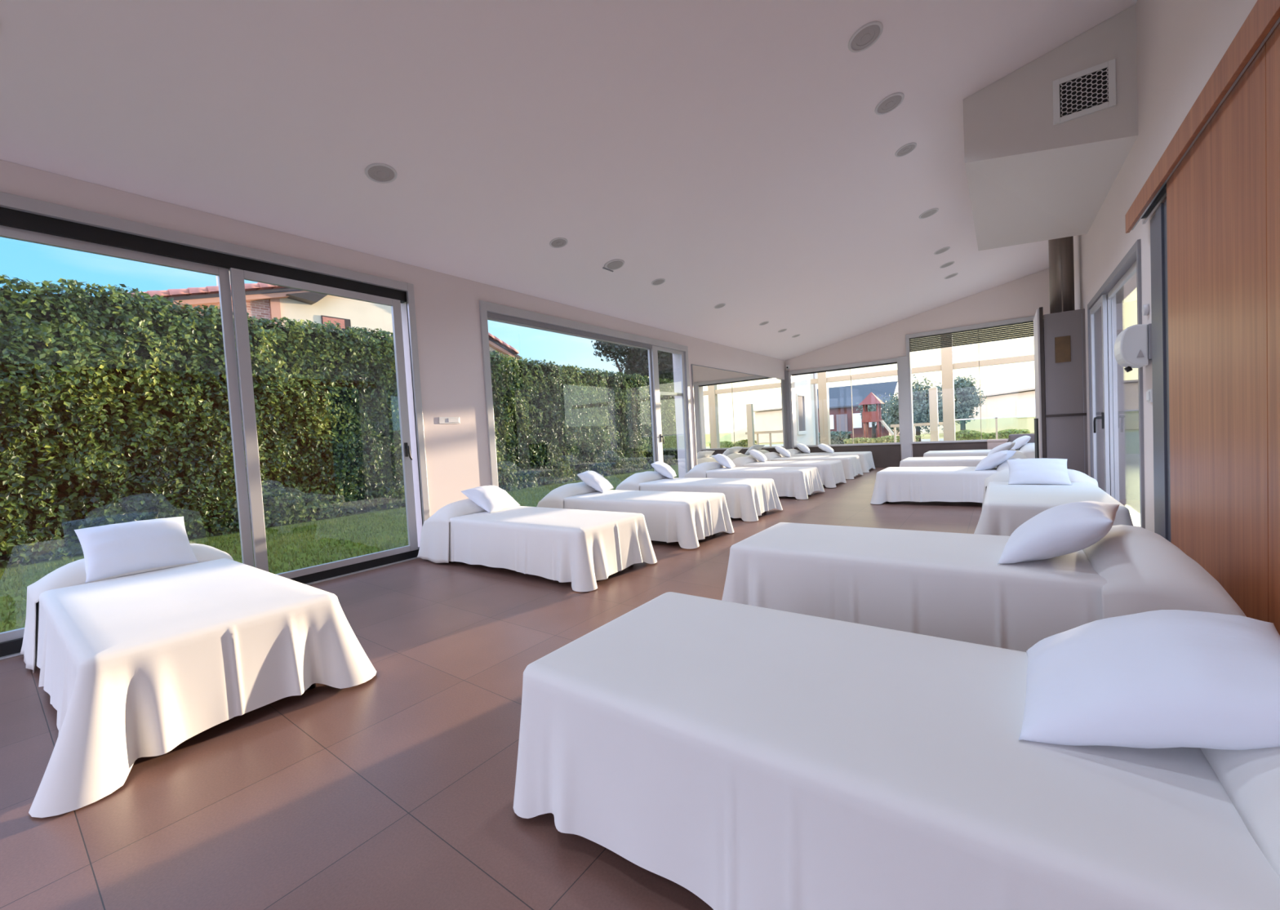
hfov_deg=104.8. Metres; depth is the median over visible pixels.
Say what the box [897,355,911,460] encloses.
trim
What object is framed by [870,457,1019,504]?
bed
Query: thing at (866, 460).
bed
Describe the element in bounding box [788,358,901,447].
window
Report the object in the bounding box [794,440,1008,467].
trim
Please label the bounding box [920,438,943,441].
terrace
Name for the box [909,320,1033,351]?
roller shutter
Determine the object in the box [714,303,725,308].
recessed light
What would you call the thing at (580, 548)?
bed
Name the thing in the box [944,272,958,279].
recessed light
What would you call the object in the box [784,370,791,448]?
trim
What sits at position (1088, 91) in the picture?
grille
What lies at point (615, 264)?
grille
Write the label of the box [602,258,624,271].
ceiling speaker
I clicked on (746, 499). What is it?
bed
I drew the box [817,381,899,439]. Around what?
building
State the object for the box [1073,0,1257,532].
wall
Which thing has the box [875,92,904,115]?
recessed light
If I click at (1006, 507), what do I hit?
bed
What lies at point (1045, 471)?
pillow
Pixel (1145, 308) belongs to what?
thermostat
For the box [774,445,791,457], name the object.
pillow
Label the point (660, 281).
recessed light
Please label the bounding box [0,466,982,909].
floor
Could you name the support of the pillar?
on the terrace
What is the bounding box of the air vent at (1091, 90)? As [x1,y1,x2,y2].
[1052,58,1115,125]
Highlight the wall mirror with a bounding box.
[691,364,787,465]
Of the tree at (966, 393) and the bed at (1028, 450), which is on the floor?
the bed at (1028, 450)
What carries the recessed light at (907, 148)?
in the ceiling
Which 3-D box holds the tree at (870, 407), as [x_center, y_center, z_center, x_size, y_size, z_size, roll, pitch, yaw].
[16.502,-2.538,34.174,2.753,3.247,2.146,-1,3,36]
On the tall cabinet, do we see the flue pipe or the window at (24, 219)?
the flue pipe
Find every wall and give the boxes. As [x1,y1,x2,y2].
[0,160,785,546]
[785,268,1049,460]
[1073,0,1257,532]
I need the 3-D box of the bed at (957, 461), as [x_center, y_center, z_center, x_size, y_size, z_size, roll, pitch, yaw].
[5.821,0.220,8.882,2.061,0.607,1.032,-1,3,36]
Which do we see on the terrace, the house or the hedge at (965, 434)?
the hedge at (965, 434)
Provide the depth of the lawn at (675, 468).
7.07 m
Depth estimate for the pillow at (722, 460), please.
9.42 m
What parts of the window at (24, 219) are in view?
sash, sash, handle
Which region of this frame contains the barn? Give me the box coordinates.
[955,387,1035,433]
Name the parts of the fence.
post, post, rail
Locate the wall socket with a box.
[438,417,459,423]
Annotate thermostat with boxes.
[1142,304,1149,315]
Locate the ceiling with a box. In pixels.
[0,0,1137,360]
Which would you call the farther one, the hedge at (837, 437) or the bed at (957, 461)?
the hedge at (837, 437)
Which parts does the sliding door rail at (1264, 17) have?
rail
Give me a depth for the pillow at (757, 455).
10.73 m
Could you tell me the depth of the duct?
4.46 m
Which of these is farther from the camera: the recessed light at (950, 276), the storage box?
the storage box
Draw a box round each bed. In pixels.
[20,543,376,817]
[416,498,657,591]
[513,591,1279,909]
[537,481,733,549]
[615,471,782,521]
[683,462,825,499]
[721,522,1246,652]
[732,456,846,488]
[755,452,863,479]
[779,448,875,472]
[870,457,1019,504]
[899,448,1027,466]
[923,443,1035,458]
[973,468,1133,536]
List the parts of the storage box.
lid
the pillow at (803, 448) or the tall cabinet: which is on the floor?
the tall cabinet
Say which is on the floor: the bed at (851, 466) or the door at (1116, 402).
the bed at (851, 466)
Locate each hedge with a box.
[0,275,678,567]
[818,431,851,444]
[843,434,921,444]
[955,428,1030,440]
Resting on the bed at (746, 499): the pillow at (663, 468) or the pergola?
the pillow at (663, 468)
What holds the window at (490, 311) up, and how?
in the wall at (447, 316)
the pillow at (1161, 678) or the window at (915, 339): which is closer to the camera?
the pillow at (1161, 678)
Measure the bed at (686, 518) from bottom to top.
0.606 m
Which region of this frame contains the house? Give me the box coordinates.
[126,274,520,359]
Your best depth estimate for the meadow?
39.63 m
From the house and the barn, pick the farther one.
the barn
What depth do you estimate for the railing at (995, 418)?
14.72 m
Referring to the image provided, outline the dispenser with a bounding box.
[1114,323,1151,372]
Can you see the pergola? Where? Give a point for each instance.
(947, 366)
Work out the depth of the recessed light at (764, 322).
10.28 m
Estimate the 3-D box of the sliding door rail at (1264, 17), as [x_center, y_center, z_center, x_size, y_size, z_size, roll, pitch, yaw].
[1.822,-1.569,1.073,0.130,0.140,6.675,-1,3,36]
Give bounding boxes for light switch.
[1146,389,1152,402]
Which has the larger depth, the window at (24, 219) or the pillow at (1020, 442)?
the pillow at (1020, 442)
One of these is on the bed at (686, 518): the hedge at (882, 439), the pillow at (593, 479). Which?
the pillow at (593, 479)
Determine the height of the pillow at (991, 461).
0.266 m
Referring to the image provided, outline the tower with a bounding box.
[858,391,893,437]
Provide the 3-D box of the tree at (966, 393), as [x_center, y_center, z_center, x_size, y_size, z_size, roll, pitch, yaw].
[17.917,-2.655,27.593,2.427,3.833,1.747,-2,3,30]
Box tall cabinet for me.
[1033,306,1088,475]
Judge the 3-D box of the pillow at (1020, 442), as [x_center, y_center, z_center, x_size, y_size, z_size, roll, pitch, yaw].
[7.823,-0.249,10.148,0.344,0.290,0.550,-1,3,36]
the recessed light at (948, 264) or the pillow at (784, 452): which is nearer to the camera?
the recessed light at (948, 264)
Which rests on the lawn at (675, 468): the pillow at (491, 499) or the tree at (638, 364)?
the tree at (638, 364)
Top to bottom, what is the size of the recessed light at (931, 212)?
0.055 m
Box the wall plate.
[1054,335,1071,363]
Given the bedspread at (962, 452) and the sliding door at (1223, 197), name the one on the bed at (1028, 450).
the bedspread at (962, 452)
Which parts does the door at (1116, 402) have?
pane, handle, sash, sash, pane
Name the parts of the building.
door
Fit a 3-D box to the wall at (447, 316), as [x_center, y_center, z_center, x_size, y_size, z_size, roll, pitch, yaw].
[-1.363,-0.593,7.009,0.300,3.153,19.546,-1,3,36]
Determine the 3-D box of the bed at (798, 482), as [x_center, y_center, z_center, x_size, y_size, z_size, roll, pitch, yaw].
[2.024,0.420,9.054,2.423,0.607,1.039,-1,3,36]
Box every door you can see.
[1087,239,1145,528]
[1166,22,1279,635]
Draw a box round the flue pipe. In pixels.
[1048,235,1075,313]
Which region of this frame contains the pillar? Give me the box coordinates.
[928,387,938,441]
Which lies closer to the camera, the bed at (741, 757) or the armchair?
the bed at (741, 757)
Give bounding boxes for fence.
[890,422,942,442]
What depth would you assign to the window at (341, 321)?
16.57 m
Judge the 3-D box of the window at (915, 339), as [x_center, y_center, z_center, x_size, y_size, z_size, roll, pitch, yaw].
[7.974,-1.708,11.863,2.720,2.790,0.111,-1,3,36]
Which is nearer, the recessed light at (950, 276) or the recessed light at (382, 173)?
the recessed light at (382, 173)
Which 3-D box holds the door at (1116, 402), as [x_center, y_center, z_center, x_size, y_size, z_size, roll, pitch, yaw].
[4.935,-0.557,5.159,0.146,2.540,2.880,-2,3,36]
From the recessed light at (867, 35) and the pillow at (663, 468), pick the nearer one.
the recessed light at (867, 35)
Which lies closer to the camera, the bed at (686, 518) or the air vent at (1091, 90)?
the air vent at (1091, 90)
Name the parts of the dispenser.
plate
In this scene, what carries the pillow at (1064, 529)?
on the bed at (948, 585)
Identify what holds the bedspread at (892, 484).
on the bed at (892, 484)
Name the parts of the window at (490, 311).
sash, handle, sash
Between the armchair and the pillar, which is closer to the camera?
the armchair
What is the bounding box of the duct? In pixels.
[963,4,1137,250]
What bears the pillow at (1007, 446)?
on the bed at (957, 461)
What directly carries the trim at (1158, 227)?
attached to the wall at (1180, 44)
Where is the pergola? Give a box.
[810,333,1034,444]
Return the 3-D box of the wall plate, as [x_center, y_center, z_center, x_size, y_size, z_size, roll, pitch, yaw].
[5.793,-1.447,6.751,0.162,0.350,0.011,-1,3,36]
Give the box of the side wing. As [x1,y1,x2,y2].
[794,373,818,445]
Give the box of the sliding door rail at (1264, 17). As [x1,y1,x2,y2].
[1124,0,1279,233]
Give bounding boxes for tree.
[591,340,673,382]
[856,395,893,438]
[880,374,943,441]
[937,373,986,430]
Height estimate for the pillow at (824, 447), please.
0.259 m
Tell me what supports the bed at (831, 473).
on the floor
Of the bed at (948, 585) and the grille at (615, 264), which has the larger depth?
the grille at (615, 264)
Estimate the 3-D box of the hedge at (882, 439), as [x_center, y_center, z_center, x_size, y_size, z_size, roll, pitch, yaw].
[9.887,-0.375,20.139,2.813,0.852,1.196,-1,3,36]
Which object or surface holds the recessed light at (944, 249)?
in the ceiling
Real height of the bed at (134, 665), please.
0.607 m
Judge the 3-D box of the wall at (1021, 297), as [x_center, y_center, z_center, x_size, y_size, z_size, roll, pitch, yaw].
[6.828,-1.885,12.857,6.017,4.392,0.300,-1,3,36]
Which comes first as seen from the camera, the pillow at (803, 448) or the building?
the pillow at (803, 448)
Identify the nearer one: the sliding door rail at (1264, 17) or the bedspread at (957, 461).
the sliding door rail at (1264, 17)
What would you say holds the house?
on the lawn at (675, 468)
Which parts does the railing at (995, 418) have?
rail, post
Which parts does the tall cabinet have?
recessed panel, panel, rail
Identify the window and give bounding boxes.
[0,191,430,660]
[322,316,345,329]
[478,300,693,487]
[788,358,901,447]
[905,315,1034,444]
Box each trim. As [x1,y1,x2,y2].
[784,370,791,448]
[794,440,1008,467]
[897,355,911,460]
[1150,200,1171,542]
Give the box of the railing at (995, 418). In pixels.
[955,414,1035,439]
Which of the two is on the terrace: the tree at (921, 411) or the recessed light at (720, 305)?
the tree at (921, 411)
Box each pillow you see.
[74,516,198,582]
[461,485,519,513]
[577,471,613,493]
[650,461,676,479]
[712,453,734,468]
[748,449,767,462]
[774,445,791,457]
[795,443,809,453]
[817,443,834,453]
[974,450,1016,471]
[986,442,1015,456]
[997,501,1119,564]
[1006,457,1071,484]
[1011,435,1031,449]
[1018,609,1279,750]
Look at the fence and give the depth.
17.16 m
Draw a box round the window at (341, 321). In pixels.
[322,316,345,329]
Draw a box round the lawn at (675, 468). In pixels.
[0,464,678,632]
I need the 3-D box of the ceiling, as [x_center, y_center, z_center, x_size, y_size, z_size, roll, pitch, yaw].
[1.055,-2.978,5.048,6.617,1.613,19.546,-1,3,36]
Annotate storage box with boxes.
[986,439,1007,449]
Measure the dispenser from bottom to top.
0.351 m
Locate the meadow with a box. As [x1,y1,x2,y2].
[915,426,1034,439]
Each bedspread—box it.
[870,466,998,504]
[899,456,986,466]
[923,448,1021,457]
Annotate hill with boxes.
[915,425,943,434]
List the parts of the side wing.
window sill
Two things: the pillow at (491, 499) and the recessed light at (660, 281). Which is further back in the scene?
the recessed light at (660, 281)
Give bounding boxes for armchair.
[1008,433,1034,443]
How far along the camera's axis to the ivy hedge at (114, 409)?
8.36 m
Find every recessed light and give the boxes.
[364,163,397,183]
[549,237,568,248]
[651,278,665,285]
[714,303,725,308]
[759,321,768,325]
[848,21,883,53]
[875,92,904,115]
[894,142,916,157]
[919,208,938,218]
[933,246,950,254]
[939,261,954,268]
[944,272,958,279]
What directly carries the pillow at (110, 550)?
on the bed at (134, 665)
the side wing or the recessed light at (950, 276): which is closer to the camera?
the recessed light at (950, 276)
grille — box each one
[607,261,622,269]
[1060,67,1108,116]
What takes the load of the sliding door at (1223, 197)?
hanging from the sliding door rail at (1264, 17)
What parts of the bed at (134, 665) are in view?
leg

